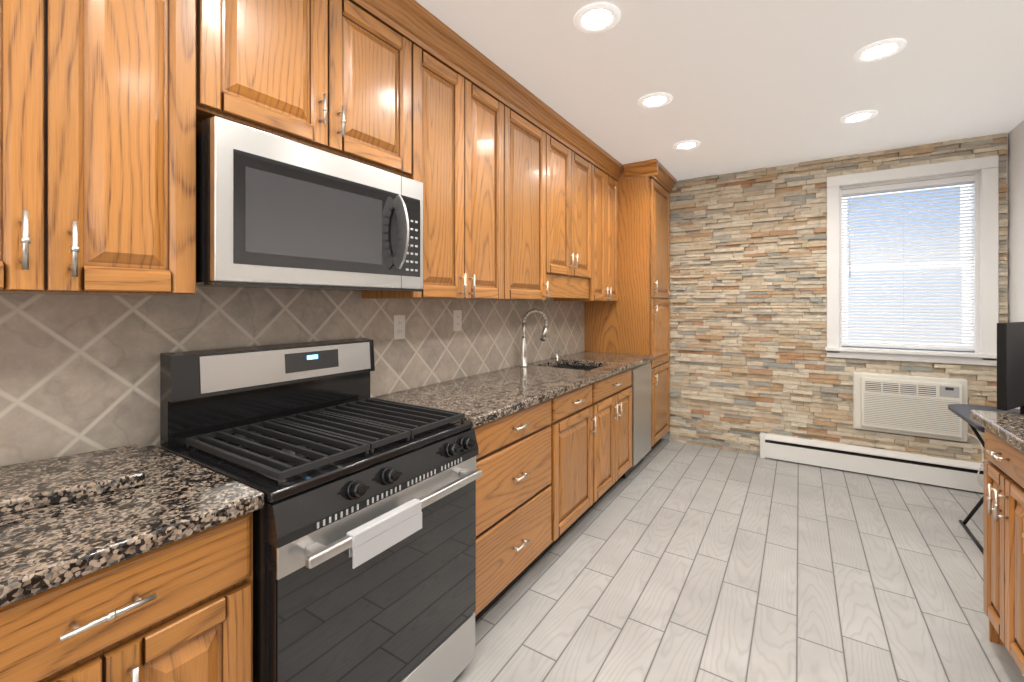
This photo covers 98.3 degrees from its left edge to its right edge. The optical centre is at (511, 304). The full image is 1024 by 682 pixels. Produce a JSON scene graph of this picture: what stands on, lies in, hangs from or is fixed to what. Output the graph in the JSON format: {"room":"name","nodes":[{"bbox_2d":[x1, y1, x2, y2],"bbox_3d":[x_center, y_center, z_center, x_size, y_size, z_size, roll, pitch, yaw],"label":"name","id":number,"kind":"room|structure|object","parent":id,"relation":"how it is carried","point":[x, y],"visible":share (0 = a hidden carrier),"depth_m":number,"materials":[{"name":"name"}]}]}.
{"room":"kitchen","nodes":[
{"label":"kitchen","id":0,"kind":"room"},
{"bbox_2d":[0,286,583,466],"bbox_3d":[-0.816,0.065,1.957,0.160,2.560,7.195,0,0,33],"label":"tile backsplash","id":1,"kind":"structure","parent":0,"point":[79,374],"depth_m":1.40,"materials":[{"name":"beige tile"}]},
{"bbox_2d":[0,0,231,295],"bbox_3d":[-1.126,-0.621,1.032,0.325,1.187,0.689,0,0,33],"label":"upper cabinet","id":2,"kind":"object","parent":1,"relation":"attached to","point":[106,106],"depth_m":1.02,"materials":[{"name":"brown wood"}]},
{"bbox_2d":[232,0,415,179],"bbox_3d":[-0.760,-0.872,1.596,0.325,0.685,0.778,0,0,33],"label":"upper cabinet","id":3,"kind":"object","parent":1,"relation":"attached to","point":[337,77],"depth_m":1.52,"materials":[{"name":"brown wood"}]},
{"bbox_2d":[196,116,422,291],"bbox_3d":[-0.699,-0.273,1.557,0.469,0.441,0.762,0,0,33],"label":"over-the-range microwave","id":4,"kind":"object","parent":3,"relation":"attached to","point":[275,211],"visible":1,"depth_m":1.34,"materials":[{"name":"silver metal"}]},
{"bbox_2d":[394,315,404,339],"bbox_3d":[-0.558,0.113,2.199,0.008,0.120,0.072,0,0,33],"label":"electrical outlet","id":5,"kind":"object","parent":1,"relation":"attached to","point":[399,326],"visible":1,"depth_m":2.19,"materials":[{"name":"white plastic"}]},
{"bbox_2d":[362,8,515,299],"bbox_3d":[-0.362,-0.621,2.208,0.325,1.187,0.804,0,0,33],"label":"upper cabinet","id":6,"kind":"object","parent":1,"relation":"attached to","point":[466,108],"depth_m":2.11,"materials":[{"name":"brown wood"}]},
{"bbox_2d":[453,310,461,330],"bbox_3d":[-0.316,0.093,2.572,0.008,0.120,0.072,0,0,33],"label":"electrical outlet","id":7,"kind":"object","parent":1,"relation":"attached to","point":[457,320],"visible":1,"depth_m":2.57,"materials":[{"name":"white plastic"}]},
{"bbox_2d":[516,88,555,300],"bbox_3d":[-0.047,-0.621,2.693,0.325,1.187,0.598,0,0,33],"label":"upper cabinet","id":8,"kind":"object","parent":1,"relation":"attached to","point":[535,126],"depth_m":2.68,"materials":[{"name":"brown wood"}]},
{"bbox_2d":[556,116,595,279],"bbox_3d":[0.281,-0.706,3.198,0.325,1.018,0.730,0,0,33],"label":"upper cabinet","id":9,"kind":"object","parent":1,"relation":"attached to","point":[575,158],"depth_m":3.16,"materials":[{"name":"brown wood"}]},
{"bbox_2d":[556,148,619,301],"bbox_3d":[0.625,-0.621,3.728,0.325,1.187,0.658,0,0,33],"label":"upper cabinet","id":10,"kind":"object","parent":1,"relation":"attached to","point":[605,286],"depth_m":3.62,"materials":[{"name":"brown wood"}]},
{"bbox_2d":[415,0,1023,180],"bbox_3d":[0.427,-1.275,1.061,3.220,0.120,7.345,0,0,33],"label":"ceiling","id":11,"kind":"structure","parent":0,"point":[750,84],"depth_m":2.31,"materials":[{"name":"white paint"}]},
{"bbox_2d":[574,2,620,32],"bbox_3d":[0.360,-1.209,1.877,0.196,0.010,0.196,0,0,33],"label":"recessed light","id":12,"kind":"object","parent":11,"relation":"in","point":[599,17],"visible":1,"depth_m":1.87,"materials":[{"name":"white plastic"}]},
{"bbox_2d":[638,92,672,107],"bbox_3d":[0.850,-1.209,2.631,0.196,0.010,0.196,0,0,33],"label":"recessed light","id":13,"kind":"object","parent":11,"relation":"in","point":[656,100],"visible":1,"depth_m":2.63,"materials":[{"name":"white plastic"}]},
{"bbox_2d":[673,140,700,149],"bbox_3d":[1.330,-1.209,3.369,0.196,0.010,0.196,0,0,33],"label":"recessed light","id":14,"kind":"object","parent":11,"relation":"in","point":[687,145],"visible":1,"depth_m":3.36,"materials":[{"name":"white plastic"}]},
{"bbox_2d":[840,110,877,123],"bbox_3d":[2.240,-1.209,2.862,0.196,0.010,0.196,0,0,33],"label":"recessed light","id":15,"kind":"object","parent":11,"relation":"in","point":[859,116],"visible":1,"depth_m":2.85,"materials":[{"name":"white plastic"}]},
{"bbox_2d":[853,38,906,62],"bbox_3d":[1.755,-1.209,2.115,0.196,0.010,0.196,0,0,33],"label":"recessed light","id":16,"kind":"object","parent":11,"relation":"in","point":[880,50],"visible":1,"depth_m":2.11,"materials":[{"name":"white plastic"}]},
{"bbox_2d":[453,438,1023,681],"bbox_3d":[0.427,1.405,1.061,3.220,0.120,7.345,0,0,33],"label":"floor","id":17,"kind":"structure","parent":0,"point":[665,560],"depth_m":2.11,"materials":[{"name":"grey tile"}]},
{"bbox_2d":[0,512,252,681],"bbox_3d":[-1.009,0.907,0.948,0.610,0.876,0.593,0,0,33],"label":"base cabinet","id":18,"kind":"object","parent":17,"relation":"on","point":[181,610],"depth_m":0.86,"materials":[{"name":"brown wood"}]},
{"bbox_2d":[0,351,653,607],"bbox_3d":[-0.179,0.539,2.200,0.640,0.219,4.096,0,0,33],"label":"countertop","id":19,"kind":"structure","parent":18,"relation":"on","point":[173,498],"depth_m":0.96,"materials":[{"name":"stone"}]},
{"bbox_2d":[0,444,144,515],"bbox_3d":[-1.177,0.414,0.968,0.560,0.030,0.300,0,0,-43],"label":"granite slab","id":20,"kind":"object","parent":19,"relation":"on","point":[37,484],"visible":1,"depth_m":1.03,"materials":[{"name":"beige stone"}]},
{"bbox_2d":[519,309,547,366],"bbox_3d":[0.149,0.231,3.102,0.148,0.397,0.175,0,0,33],"label":"faucet","id":21,"kind":"object","parent":19,"relation":"on","point":[523,355],"visible":1,"depth_m":3.07,"materials":[{"name":"silver metal"}]},
{"bbox_2d":[160,338,481,681],"bbox_3d":[-0.578,0.747,1.478,0.712,1.196,0.750,0,0,33],"label":"range","id":22,"kind":"object","parent":17,"relation":"on","point":[364,543],"visible":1,"depth_m":1.33,"materials":[{"name":"black metal"}]},
{"bbox_2d":[473,394,563,621],"bbox_3d":[-0.218,0.907,2.167,0.610,0.876,0.782,0,0,33],"label":"base cabinet","id":23,"kind":"object","parent":17,"relation":"on","point":[555,469],"depth_m":1.98,"materials":[{"name":"brown wood"}]},
{"bbox_2d":[564,380,599,534],"bbox_3d":[0.121,0.907,2.688,0.610,0.876,0.600,0,0,33],"label":"base cabinet","id":24,"kind":"object","parent":17,"relation":"on","point":[581,405],"depth_m":2.57,"materials":[{"name":"brown wood"}]},
{"bbox_2d":[584,159,676,450],"bbox_3d":[1.122,0.066,4.177,0.668,2.559,0.748,0,0,33],"label":"pantry cabinet","id":25,"kind":"object","parent":17,"relation":"on","point":[634,318],"visible":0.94,"depth_m":3.89,"materials":[{"name":"brown wood"}]},
{"bbox_2d":[621,362,650,478],"bbox_3d":[0.798,0.909,3.718,0.608,0.872,0.482,0,0,33],"label":"dishwasher","id":26,"kind":"object","parent":17,"relation":"on","point":[641,411],"visible":0.31,"depth_m":3.52,"materials":[{"name":"silver metal"}]},
{"bbox_2d":[948,404,1019,553],"bbox_3d":[2.722,0.982,2.370,0.456,0.724,0.740,0,0,33],"label":"folding table","id":27,"kind":"object","parent":17,"relation":"on","point":[962,411],"visible":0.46,"depth_m":2.61,"materials":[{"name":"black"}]},
{"bbox_2d":[997,322,1023,413],"bbox_3d":[2.789,0.356,2.405,0.358,0.525,0.586,0,0,33],"label":"tv","id":28,"kind":"object","parent":27,"relation":"on","point":[1010,365],"visible":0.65,"depth_m":2.27,"materials":[{"name":"black plastic"}]},
{"bbox_2d":[983,428,1014,660],"bbox_3d":[2.004,0.907,1.395,0.610,0.876,0.541,0,0,33],"label":"base cabinet","id":29,"kind":"object","parent":17,"relation":"on","point":[1003,537],"depth_m":1.62,"materials":[{"name":"brown wood"}]},
{"bbox_2d":[970,410,1023,452],"bbox_3d":[1.324,0.449,0.374,0.640,0.038,3.030,0,0,33],"label":"countertop","id":30,"kind":"structure","parent":29,"relation":"on","point":[1008,428],"depth_m":1.61,"materials":[{"name":"stone"}]},
{"bbox_2d":[1015,448,1023,675],"bbox_3d":[1.745,0.907,0.997,0.610,0.876,0.671,0,0,33],"label":"base cabinet","id":31,"kind":"object","parent":17,"relation":"on","point":[1019,456],"depth_m":1.48,"materials":[{"name":"brown wood"}]},
{"bbox_2d":[661,132,1007,469],"bbox_3d":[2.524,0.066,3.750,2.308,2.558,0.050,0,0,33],"label":"stone wall","id":32,"kind":"structure","parent":0,"point":[750,361],"depth_m":3.89,"materials":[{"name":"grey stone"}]},
{"bbox_2d":[760,432,982,492],"bbox_3d":[2.835,1.240,3.496,1.528,0.210,0.084,0,0,33],"label":"baseboard heater","id":33,"kind":"object","parent":32,"relation":"attached to","point":[926,469],"visible":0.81,"depth_m":3.46,"materials":[{"name":"white metal"}]},
{"bbox_2d":[853,372,967,441],"bbox_3d":[3.029,0.772,3.388,0.660,0.455,0.105,0,0,33],"label":"air conditioner unit","id":34,"kind":"object","parent":32,"relation":"attached to","point":[906,405],"visible":0.98,"depth_m":3.35,"materials":[{"name":"white plastic"}]},
{"bbox_2d":[966,433,983,488],"bbox_3d":[3.336,1.133,3.127,0.164,0.414,0.089,0,0,33],"label":"power cord","id":35,"kind":"object","parent":34,"relation":"attached to","point":[982,460],"visible":0.69,"depth_m":3.12,"materials":[{"name":"white plastic"}]},
{"bbox_2d":[825,155,998,365],"bbox_3d":[3.091,-0.310,3.503,1.010,1.490,0.327,0,0,33],"label":"window unit","id":36,"kind":"structure","parent":32,"relation":"in","point":[985,228],"depth_m":3.44,"materials":[{"name":"white"}]},
{"bbox_2d":[842,175,974,349],"bbox_3d":[3.066,-0.305,3.463,0.796,1.285,0.067,0,0,33],"label":"window blinds","id":37,"kind":"object","parent":36,"relation":"attached to","point":[933,183],"visible":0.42,"depth_m":3.45,"materials":[{"name":"white plastic"}]},
{"bbox_2d":[1008,120,1023,408],"bbox_3d":[1.755,0.065,0.288,0.150,2.560,7.195,0,0,33],"label":"wall","id":38,"kind":"structure","parent":0,"point":[1016,224],"depth_m":3.01,"materials":[{"name":"white paint"}]}
]}

